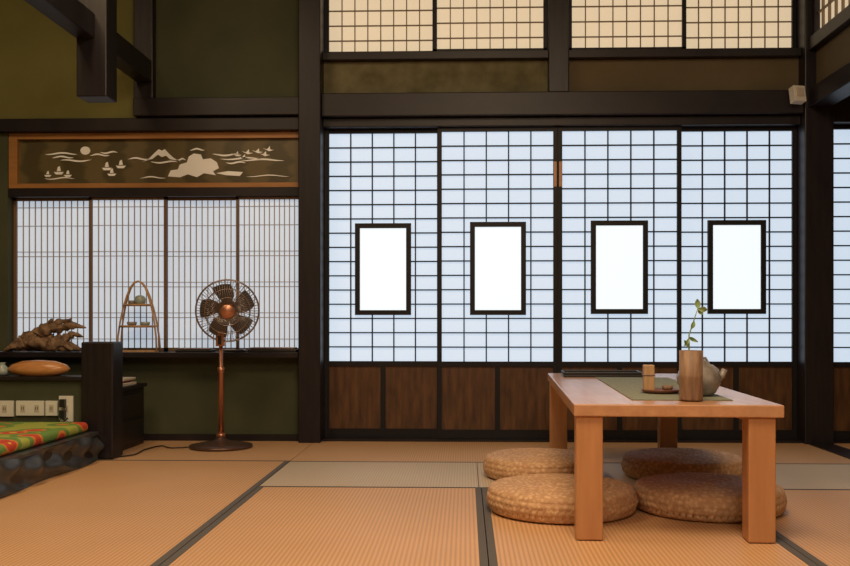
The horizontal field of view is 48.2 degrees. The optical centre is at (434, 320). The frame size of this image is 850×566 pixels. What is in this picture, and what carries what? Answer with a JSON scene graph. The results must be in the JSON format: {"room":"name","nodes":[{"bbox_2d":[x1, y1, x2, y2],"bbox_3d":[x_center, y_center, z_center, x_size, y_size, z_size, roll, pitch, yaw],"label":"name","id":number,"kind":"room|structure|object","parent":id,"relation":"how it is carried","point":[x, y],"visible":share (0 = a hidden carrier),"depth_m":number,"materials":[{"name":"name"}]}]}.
{"room":"traditional dwelling","nodes":[
{"label":"traditional dwelling","id":0,"kind":"room"},
{"bbox_2d":[0,0,798,433],"bbox_3d":[-0.539,-0.845,5.480,5.171,3.050,0.160,0,0,2],"label":"wall","id":1,"kind":"structure","parent":0,"point":[205,48],"depth_m":5.42,"materials":[{"name":"green paint"}]},
{"bbox_2d":[14,198,88,350],"bbox_3d":[-2.221,-0.269,5.531,0.459,0.887,0.028,0,0,2],"label":"window","id":2,"kind":"structure","parent":1,"relation":"in","point":[51,235],"depth_m":5.53,"materials":[{"name":"translucent shoji paper"},{"name":"cedar wood"}]},
{"bbox_2d":[0,97,297,132],"bbox_3d":[-1.941,-1.171,5.520,2.368,0.180,0.290,0,0,2],"label":"wooden beam","id":3,"kind":"structure","parent":1,"relation":"attached to","point":[193,114],"depth_m":5.38,"materials":[{"name":"brown wood"}]},
{"bbox_2d":[134,0,155,97],"bbox_3d":[-1.650,-1.813,5.466,0.110,1.113,0.180,0,0,2],"label":"pillar","id":4,"kind":"structure","parent":3,"relation":"on","point":[144,10],"depth_m":5.38,"materials":[{"name":"brown wood"}]},
{"bbox_2d":[0,351,297,357],"bbox_3d":[-1.943,0.191,5.465,2.367,0.030,0.280,0,0,2],"label":"windowsill","id":5,"kind":"object","parent":1,"relation":"on","point":[12,354],"visible":0.63,"depth_m":5.31,"materials":[{"name":"black wood"}]},
{"bbox_2d":[3,318,85,351],"bbox_3d":[-2.214,0.077,5.386,0.478,0.193,0.138,0,0,2],"label":"ornament","id":6,"kind":"object","parent":5,"relation":"on","point":[41,338],"visible":1,"depth_m":5.36,"materials":[{"name":"brown wood"}]},
{"bbox_2d":[89,197,167,350],"bbox_3d":[-1.769,-0.269,5.483,0.451,0.887,0.028,0,0,2],"label":"window","id":7,"kind":"structure","parent":5,"relation":"on","point":[128,236],"depth_m":5.49,"materials":[{"name":"translucent shoji paper"},{"name":"cedar wood"}]},
{"bbox_2d":[117,280,160,351],"bbox_3d":[-1.671,-0.027,5.346,0.234,0.403,0.208,0,0,2],"label":"stand","id":8,"kind":"object","parent":5,"relation":"on","point":[140,300],"visible":0.99,"depth_m":5.33,"materials":[{"name":"brown wood"}]},
{"bbox_2d":[175,348,215,351],"bbox_3d":[-1.355,0.164,5.376,0.206,0.022,0.100,0,0,2],"label":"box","id":9,"kind":"object","parent":5,"relation":"on","point":[178,349],"visible":1,"depth_m":5.33,"materials":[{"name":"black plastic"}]},
{"bbox_2d":[168,198,235,350],"bbox_3d":[-1.349,-0.269,5.503,0.437,0.887,0.028,0,0,2],"label":"window","id":10,"kind":"structure","parent":5,"relation":"on","point":[201,231],"depth_m":5.51,"materials":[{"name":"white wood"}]},
{"bbox_2d":[223,349,247,351],"bbox_3d":[-1.136,0.167,5.369,0.143,0.016,0.100,0,0,2],"label":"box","id":11,"kind":"object","parent":5,"relation":"on","point":[224,350],"visible":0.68,"depth_m":5.32,"materials":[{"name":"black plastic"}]},
{"bbox_2d":[236,197,297,349],"bbox_3d":[-0.951,-0.269,5.457,0.380,0.887,0.028,0,0,2],"label":"window","id":12,"kind":"structure","parent":5,"relation":"on","point":[266,227],"depth_m":5.46,"materials":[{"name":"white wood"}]},
{"bbox_2d":[248,347,297,351],"bbox_3d":[-0.911,0.162,5.362,0.273,0.026,0.100,0,0,2],"label":"box","id":13,"kind":"object","parent":5,"relation":"on","point":[252,349],"visible":0.91,"depth_m":5.32,"materials":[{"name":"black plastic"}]},
{"bbox_2d":[8,187,297,198],"bbox_3d":[-1.606,-0.738,5.499,1.695,0.050,0.130,0,0,2],"label":"trim","id":14,"kind":"structure","parent":1,"relation":"attached to","point":[193,192],"depth_m":5.44,"materials":[{"name":"brown wood"}]},
{"bbox_2d":[9,132,297,187],"bbox_3d":[-1.607,-0.922,5.461,1.691,0.315,0.046,0,0,2],"label":"transom panel","id":15,"kind":"object","parent":14,"relation":"on","point":[155,159],"visible":0.96,"depth_m":5.46,"materials":[{"name":"brown wood"}]},
{"bbox_2d":[144,434,297,440],"bbox_3d":[-1.943,0.688,5.429,2.368,0.085,0.029,0,0,2],"label":"baseboard","id":16,"kind":"structure","parent":1,"relation":"attached to","point":[147,437],"depth_m":5.39,"materials":[{"name":"black wood"}]},
{"bbox_2d":[325,129,437,437],"bbox_3d":[-0.298,-0.215,5.450,0.668,1.764,0.034,0,0,2],"label":"door","id":17,"kind":"structure","parent":1,"relation":"in","point":[381,185],"depth_m":5.45,"materials":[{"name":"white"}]},
{"bbox_2d":[438,127,557,438],"bbox_3d":[0.354,-0.215,5.394,0.679,1.764,0.034,0,0,2],"label":"door","id":18,"kind":"structure","parent":1,"relation":"in","point":[498,186],"depth_m":5.39,"materials":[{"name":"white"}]},
{"bbox_2d":[322,90,803,129],"bbox_3d":[0.704,-1.189,5.385,2.678,0.181,0.190,0,0,2],"label":"wooden beam","id":19,"kind":"structure","parent":1,"relation":"attached to","point":[694,108],"depth_m":5.31,"materials":[{"name":"brown wood"}]},
{"bbox_2d":[547,0,568,91],"bbox_3d":[0.695,-1.825,5.401,0.112,1.090,0.180,0,0,2],"label":"pillar","id":20,"kind":"structure","parent":19,"relation":"on","point":[557,10],"depth_m":5.31,"materials":[{"name":"brown wood"}]},
{"bbox_2d":[323,437,849,442],"bbox_3d":[1.419,0.699,5.382,4.108,0.062,0.150,0,0,2],"label":"trim","id":21,"kind":"structure","parent":1,"relation":"attached to","point":[371,439],"depth_m":5.35,"materials":[{"name":"black wood"}]},
{"bbox_2d":[558,126,681,438],"bbox_3d":[1.042,-0.215,5.372,0.693,1.764,0.034,0,0,2],"label":"door","id":22,"kind":"structure","parent":1,"relation":"in","point":[620,188],"depth_m":5.37,"materials":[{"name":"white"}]},
{"bbox_2d":[682,127,796,438],"bbox_3d":[1.705,-0.215,5.386,0.676,1.764,0.034,0,0,2],"label":"door","id":23,"kind":"structure","parent":1,"relation":"in","point":[739,184],"depth_m":5.38,"materials":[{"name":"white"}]},
{"bbox_2d":[789,85,806,104],"bbox_3d":[1.980,-1.236,5.203,0.070,0.097,0.085,0,0,-12],"label":"sensor","id":24,"kind":"object","parent":1,"relation":"attached to","point":[797,94],"visible":1,"depth_m":5.17,"materials":[{"name":"white plastic"}]},
{"bbox_2d":[809,443,849,458],"bbox_3d":[2.009,0.702,1.787,0.119,0.056,6.900,0,0,2],"label":"trim","id":25,"kind":"structure","parent":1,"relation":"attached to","point":[829,447],"depth_m":5.02,"materials":[{"name":"black wood"}]},
{"bbox_2d":[809,4,849,106],"bbox_3d":[2.009,-1.774,1.787,0.119,1.193,6.900,0,0,2],"label":"trim","id":26,"kind":"structure","parent":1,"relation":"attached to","point":[831,42],"depth_m":4.96,"materials":[{"name":"brown paint"}]},
{"bbox_2d":[813,0,849,33],"bbox_3d":[1.989,-1.816,1.785,0.040,0.506,6.895,0,0,2],"label":"window","id":27,"kind":"structure","parent":1,"relation":"in","point":[824,11],"depth_m":5.12,"materials":[{"name":"beige paper"}]},
{"bbox_2d":[834,125,849,439],"bbox_3d":[2.553,-0.215,5.326,0.696,1.764,0.030,0,0,2],"label":"door","id":28,"kind":"structure","parent":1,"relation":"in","point":[841,132],"depth_m":5.34,"materials":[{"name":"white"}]},
{"bbox_3d":[0.069,-2.420,2.149,6.800,0.100,7.700,0,0,2],"label":"ceiling","id":29,"kind":"structure","parent":0,"visible":0},
{"bbox_2d":[77,0,116,102],"bbox_3d":[-1.638,-1.721,4.605,0.147,1.297,0.140,0,0,2],"label":"strut","id":30,"kind":"object","parent":29,"relation":"hanging from","point":[96,56],"visible":1,"depth_m":4.54,"materials":[{"name":"brown wood"}]},
{"bbox_2d":[24,0,151,81],"bbox_3d":[-1.755,-1.410,1.912,0.092,0.120,6.910,0,0,2],"label":"ceiling beam","id":31,"kind":"structure","parent":30,"relation":"attached to","point":[73,16],"depth_m":4.46,"materials":[{"name":"brown wood"}]},
{"bbox_3d":[0.069,0.785,2.149,6.800,0.110,7.700,0,0,2],"label":"floor","id":32,"kind":"structure","parent":0,"visible":0},
{"bbox_2d":[0,460,102,499],"bbox_3d":[-2.115,0.705,3.394,0.912,0.050,2.507,0,0,2],"label":"mat","id":33,"kind":"object","parent":32,"relation":"on","point":[97,461],"visible":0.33,"depth_m":4.05,"materials":[{"name":"beige wicker"}]},
{"bbox_2d":[0,432,103,497],"bbox_3d":[-2.408,0.609,3.524,1.521,0.138,2.290,0,0,2],"label":"daybed base","id":34,"kind":"object","parent":33,"relation":"on","point":[19,470],"visible":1,"depth_m":4.08,"materials":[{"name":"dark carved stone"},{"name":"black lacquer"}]},
{"bbox_2d":[0,422,87,455],"bbox_3d":[-2.438,0.514,3.530,1.440,0.049,2.240,0,0,2],"label":"mattress","id":35,"kind":"object","parent":34,"relation":"on","point":[14,436],"visible":1,"depth_m":4.23,"materials":[{"name":"fabric"}]},
{"bbox_2d":[98,441,154,459],"bbox_3d":[-2.365,0.704,5.042,1.547,0.052,0.765,0,0,2],"label":"mat","id":36,"kind":"object","parent":32,"relation":"on","point":[145,442],"visible":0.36,"depth_m":5.11,"materials":[{"name":"beige wicker"}]},
{"bbox_2d":[81,341,122,458],"bbox_3d":[-1.655,0.391,4.725,0.160,0.575,0.140,0,0,2],"label":"newel post","id":37,"kind":"object","parent":36,"relation":"on","point":[101,361],"visible":0.8,"depth_m":4.66,"materials":[{"name":"black wood"}]},
{"bbox_2d":[123,383,146,449],"bbox_3d":[-2.371,0.511,5.081,1.515,0.333,0.495,0,0,2],"label":"base cabinet","id":38,"kind":"object","parent":36,"relation":"on","point":[133,395],"visible":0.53,"depth_m":5.10,"materials":[{"name":"black wood"}]},
{"bbox_2d":[123,377,135,386],"bbox_3d":[-1.711,0.325,5.077,0.165,0.038,0.240,0,0,2],"label":"book stack","id":39,"kind":"object","parent":38,"relation":"on","point":[127,381],"visible":0.3,"depth_m":5.09,"materials":[{"name":"beige paper"}]},
{"bbox_2d":[0,460,289,565],"bbox_3d":[-1.200,0.704,3.365,0.912,0.052,2.507,0,0,2],"label":"mat","id":40,"kind":"object","parent":32,"relation":"on","point":[105,512],"visible":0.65,"depth_m":3.39,"materials":[{"name":"beige wicker"}]},
{"bbox_2d":[109,441,311,460],"bbox_3d":[-1.141,0.704,5.003,0.897,0.052,0.765,0,0,2],"label":"mat","id":41,"kind":"object","parent":32,"relation":"on","point":[260,450],"visible":0.36,"depth_m":4.88,"materials":[{"name":"beige wicker"}]},
{"bbox_2d":[116,445,188,457],"bbox_3d":[-1.502,0.674,4.951,0.185,0.007,0.514,0,0,36],"label":"power cord","id":42,"kind":"object","parent":41,"relation":"on","point":[159,445],"visible":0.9,"depth_m":5.04,"materials":[{"name":"black plastic"}]},
{"bbox_2d":[189,279,259,450],"bbox_3d":[-1.148,0.227,5.099,0.336,0.902,0.336,0,0,38],"label":"pedestal fan","id":43,"kind":"object","parent":41,"relation":"on","point":[228,311],"visible":1,"depth_m":5.06,"materials":[{"name":"brown metal"}]},
{"bbox_2d":[298,0,324,442],"bbox_3d":[-0.697,-0.845,5.420,0.125,3.050,0.250,0,0,2],"label":"pillar","id":44,"kind":"structure","parent":32,"relation":"on","point":[311,13],"depth_m":5.30,"materials":[{"name":"brown wood"}]},
{"bbox_2d":[159,487,487,565],"bbox_3d":[-0.297,0.704,2.981,0.912,0.052,1.797,0,0,2],"label":"mat","id":45,"kind":"object","parent":32,"relation":"on","point":[270,526],"visible":1,"depth_m":3.06,"materials":[{"name":"beige wicker"}]},
{"bbox_2d":[258,461,478,487],"bbox_3d":[-0.262,0.704,4.236,0.902,0.052,0.707,0,0,2],"label":"mat","id":46,"kind":"object","parent":32,"relation":"on","point":[365,474],"visible":0.71,"depth_m":4.18,"materials":[{"name":"wicker"}]},
{"bbox_2d":[291,441,548,461],"bbox_3d":[-0.009,0.705,4.967,1.362,0.050,0.765,0,0,2],"label":"mat","id":47,"kind":"object","parent":32,"relation":"on","point":[324,450],"visible":0.43,"depth_m":4.95,"materials":[{"name":"beige wicker"}]},
{"bbox_2d":[482,488,817,565],"bbox_3d":[0.617,0.704,2.952,0.912,0.052,1.797,0,0,2],"label":"mat","id":48,"kind":"object","parent":32,"relation":"on","point":[642,538],"visible":0.56,"depth_m":2.89,"materials":[{"name":"beige wicker"}]},
{"bbox_2d":[486,473,637,523],"bbox_3d":[0.453,0.630,3.407,0.538,0.096,0.538,0,0,2],"label":"cushion","id":49,"kind":"object","parent":48,"relation":"on","point":[539,498],"visible":0.89,"depth_m":3.23,"materials":[{"name":"beige wicker"}]},
{"bbox_2d":[548,373,783,542],"bbox_3d":[0.807,0.467,3.776,0.634,0.422,1.750,0,0,4],"label":"table","id":50,"kind":"object","parent":48,"relation":"on","point":[589,399],"visible":0.73,"depth_m":2.93,"materials":[{"name":"brown wood"}]},
{"bbox_2d":[561,370,642,376],"bbox_3d":[0.773,0.244,4.420,0.360,0.022,0.200,0,0,4],"label":"serving tray","id":51,"kind":"object","parent":50,"relation":"on","point":[565,373],"visible":0.85,"depth_m":4.33,"materials":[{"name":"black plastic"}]},
{"bbox_2d":[595,377,732,400],"bbox_3d":[0.839,0.254,3.663,0.320,0.002,1.220,0,0,4],"label":"table runner","id":52,"kind":"object","parent":50,"relation":"on","point":[630,387],"visible":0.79,"depth_m":3.61,"materials":[{"name":"fabric"}]},
{"bbox_2d":[641,387,678,393],"bbox_3d":[0.792,0.245,3.336,0.140,0.014,0.140,0,0,2],"label":"saucer","id":53,"kind":"object","parent":52,"relation":"on","point":[658,390],"visible":0.82,"depth_m":3.29,"materials":[{"name":"brown wood"}]},
{"bbox_2d":[642,365,654,389],"bbox_3d":[0.750,0.200,3.338,0.041,0.092,0.041,0,0,2],"label":"holder","id":54,"kind":"object","parent":53,"relation":"on","point":[648,374],"visible":0.91,"depth_m":3.32,"materials":[{"name":"brown wood"}]},
{"bbox_2d":[662,385,672,389],"bbox_3d":[0.814,0.236,3.326,0.040,0.020,0.040,0,0,2],"label":"teacup","id":55,"kind":"object","parent":53,"relation":"on","point":[664,387],"visible":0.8,"depth_m":3.31,"materials":[{"name":"brown ceramic"}]},
{"bbox_2d":[677,357,726,395],"bbox_3d":[0.893,0.181,3.213,0.148,0.142,0.148,0,0,-40],"label":"teapot","id":56,"kind":"object","parent":52,"relation":"on","point":[712,377],"visible":0.3,"depth_m":3.16,"materials":[{"name":"grey ceramic"}]},
{"bbox_2d":[679,299,706,400],"bbox_3d":[0.818,0.091,3.035,0.076,0.323,0.076,0,0,-43],"label":"vase","id":57,"kind":"object","parent":50,"relation":"on","point":[690,361],"visible":1,"depth_m":3.01,"materials":[{"name":"brown wood"}]},
{"bbox_2d":[634,473,786,522],"bbox_3d":[0.985,0.630,3.430,0.538,0.096,0.538,0,0,2],"label":"cushion","id":58,"kind":"object","parent":48,"relation":"on","point":[700,497],"visible":0.83,"depth_m":3.26,"materials":[{"name":"beige wicker"}]},
{"bbox_2d":[477,462,849,492],"bbox_3d":[1.108,0.704,4.192,1.833,0.052,0.707,0,0,2],"label":"mat","id":59,"kind":"object","parent":32,"relation":"on","point":[790,476],"visible":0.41,"depth_m":4.16,"materials":[{"name":"wicker"}]},
{"bbox_2d":[483,448,573,479],"bbox_3d":[0.463,0.630,4.157,0.508,0.096,0.508,0,0,2],"label":"cushion","id":60,"kind":"object","parent":59,"relation":"on","point":[500,464],"visible":0.74,"depth_m":4.01,"materials":[{"name":"beige wicker"}]},
{"bbox_2d":[621,448,741,478],"bbox_3d":[1.083,0.630,4.157,0.528,0.096,0.528,0,0,2],"label":"cushion","id":61,"kind":"object","parent":59,"relation":"on","point":[640,463],"visible":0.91,"depth_m":4.01,"materials":[{"name":"beige wicker"}]},
{"bbox_2d":[567,442,849,463],"bbox_3d":[1.361,0.705,4.923,1.373,0.050,0.765,0,0,2],"label":"mat","id":62,"kind":"object","parent":32,"relation":"on","point":[613,452],"visible":0.33,"depth_m":4.99,"materials":[{"name":"beige wicker"}]},
{"bbox_2d":[776,490,849,565],"bbox_3d":[1.530,0.704,2.923,0.908,0.052,1.797,0,0,2],"label":"mat","id":63,"kind":"object","parent":32,"relation":"on","point":[815,523],"visible":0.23,"depth_m":3.17,"materials":[{"name":"beige wicker"}]},
{"bbox_2d":[796,0,833,443],"bbox_3d":[2.122,-0.845,5.345,0.159,3.050,0.220,0,0,2],"label":"pillar","id":64,"kind":"structure","parent":32,"relation":"on","point":[815,133],"depth_m":5.24,"materials":[{"name":"brown wood"}]},
{"bbox_2d":[834,443,849,449],"bbox_3d":[2.795,0.704,4.337,1.287,0.052,1.845,0,0,2],"label":"mat","id":65,"kind":"object","parent":32,"relation":"on","point":[844,445],"visible":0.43,"depth_m":5.19,"materials":[{"name":"beige wicker"}]},
{"bbox_3d":[-3.280,-0.820,2.256,0.100,3.100,7.500,0,0,2],"label":"wall","id":66,"kind":"structure","parent":0,"visible":0},
{"bbox_2d":[0,375,80,421],"bbox_3d":[-2.442,0.476,4.761,1.414,0.404,0.140,0,0,2],"label":"wall","id":67,"kind":"structure","parent":66,"relation":"attached to","point":[14,388],"depth_m":4.69,"materials":[{"name":"green paint"}]},
{"bbox_2d":[0,362,9,375],"bbox_3d":[-2.166,0.240,4.752,0.072,0.065,0.072,0,0,2],"label":"bud vase","id":68,"kind":"object","parent":67,"relation":"on","point":[4,371],"visible":0.98,"depth_m":4.73,"materials":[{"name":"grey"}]},
{"bbox_2d":[0,401,13,416],"bbox_3d":[-2.124,0.433,4.693,0.088,0.078,0.016,0,0,2],"label":"wall socket","id":69,"kind":"object","parent":67,"relation":"attached to","point":[6,407],"visible":1,"depth_m":4.69,"materials":[{"name":"white plastic"}]},
{"bbox_2d":[16,401,44,415],"bbox_3d":[-1.998,0.430,4.689,0.140,0.073,0.016,0,0,2],"label":"wall socket","id":70,"kind":"object","parent":67,"relation":"attached to","point":[23,408],"visible":1,"depth_m":4.68,"materials":[{"name":"white plastic"}]},
{"bbox_2d":[7,360,69,375],"bbox_3d":[-1.978,0.234,4.746,0.313,0.078,0.137,0,0,2],"label":"ornament","id":71,"kind":"object","parent":67,"relation":"on","point":[32,367],"visible":1,"depth_m":4.70,"materials":[{"name":"orange wood"}]},
{"bbox_2d":[45,401,57,415],"bbox_3d":[-1.890,0.430,4.685,0.060,0.073,0.016,0,0,2],"label":"wall socket","id":72,"kind":"object","parent":67,"relation":"attached to","point":[51,407],"visible":1,"depth_m":4.68,"materials":[{"name":"white plastic"}]},
{"bbox_2d":[59,396,73,421],"bbox_3d":[-1.818,0.433,4.683,0.070,0.126,0.016,0,0,2],"label":"wall socket","id":73,"kind":"object","parent":67,"relation":"attached to","point":[69,408],"visible":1,"depth_m":4.68,"materials":[{"name":"white plastic"}]},
{"bbox_2d":[59,399,67,421],"bbox_3d":[-1.824,0.453,4.658,0.054,0.139,0.032,0,0,2],"label":"plug","id":74,"kind":"object","parent":73,"relation":"attached to","point":[62,402],"visible":0.84,"depth_m":4.65,"materials":[{"name":"black plastic"}]},
{"bbox_3d":[2.838,-1.825,5.362,1.270,1.091,0.100,0,0,2],"label":"wall","id":75,"kind":"structure","parent":0,"visible":0},
{"bbox_2d":[834,96,849,124],"bbox_3d":[2.836,-1.189,5.317,1.270,0.181,0.190,0,0,2],"label":"trim","id":76,"kind":"structure","parent":75,"relation":"attached to","point":[842,108],"depth_m":5.24,"materials":[{"name":"brown wood"}]},
{"bbox_3d":[0.706,-2.230,5.430,2.678,0.280,0.100,0,0,2],"label":"wall","id":77,"kind":"structure","parent":0,"visible":0},
{"bbox_2d":[325,0,432,51],"bbox_3d":[-0.312,-1.781,5.458,0.639,0.516,0.030,0,0,2],"label":"window","id":78,"kind":"structure","parent":77,"relation":"in","point":[350,25],"depth_m":5.46,"materials":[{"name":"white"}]},
{"bbox_2d":[433,0,546,50],"bbox_3d":[0.313,-1.781,5.403,0.648,0.516,0.030,0,0,2],"label":"window","id":79,"kind":"structure","parent":77,"relation":"in","point":[458,25],"depth_m":5.41,"materials":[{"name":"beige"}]},
{"bbox_2d":[323,48,801,61],"bbox_3d":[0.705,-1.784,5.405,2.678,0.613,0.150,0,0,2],"label":"trim","id":80,"kind":"structure","parent":77,"relation":"attached to","point":[709,53],"depth_m":5.34,"materials":[{"name":"brown wood"}]},
{"bbox_2d":[569,0,685,49],"bbox_3d":[1.085,-1.781,5.378,0.664,0.516,0.030,0,0,2],"label":"window","id":81,"kind":"structure","parent":77,"relation":"in","point":[593,24],"depth_m":5.38,"materials":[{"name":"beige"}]},
{"bbox_2d":[686,0,795,48],"bbox_3d":[1.722,-1.781,5.393,0.641,0.516,0.030,0,0,2],"label":"window","id":82,"kind":"structure","parent":77,"relation":"in","point":[709,23],"depth_m":5.39,"materials":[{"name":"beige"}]}
]}

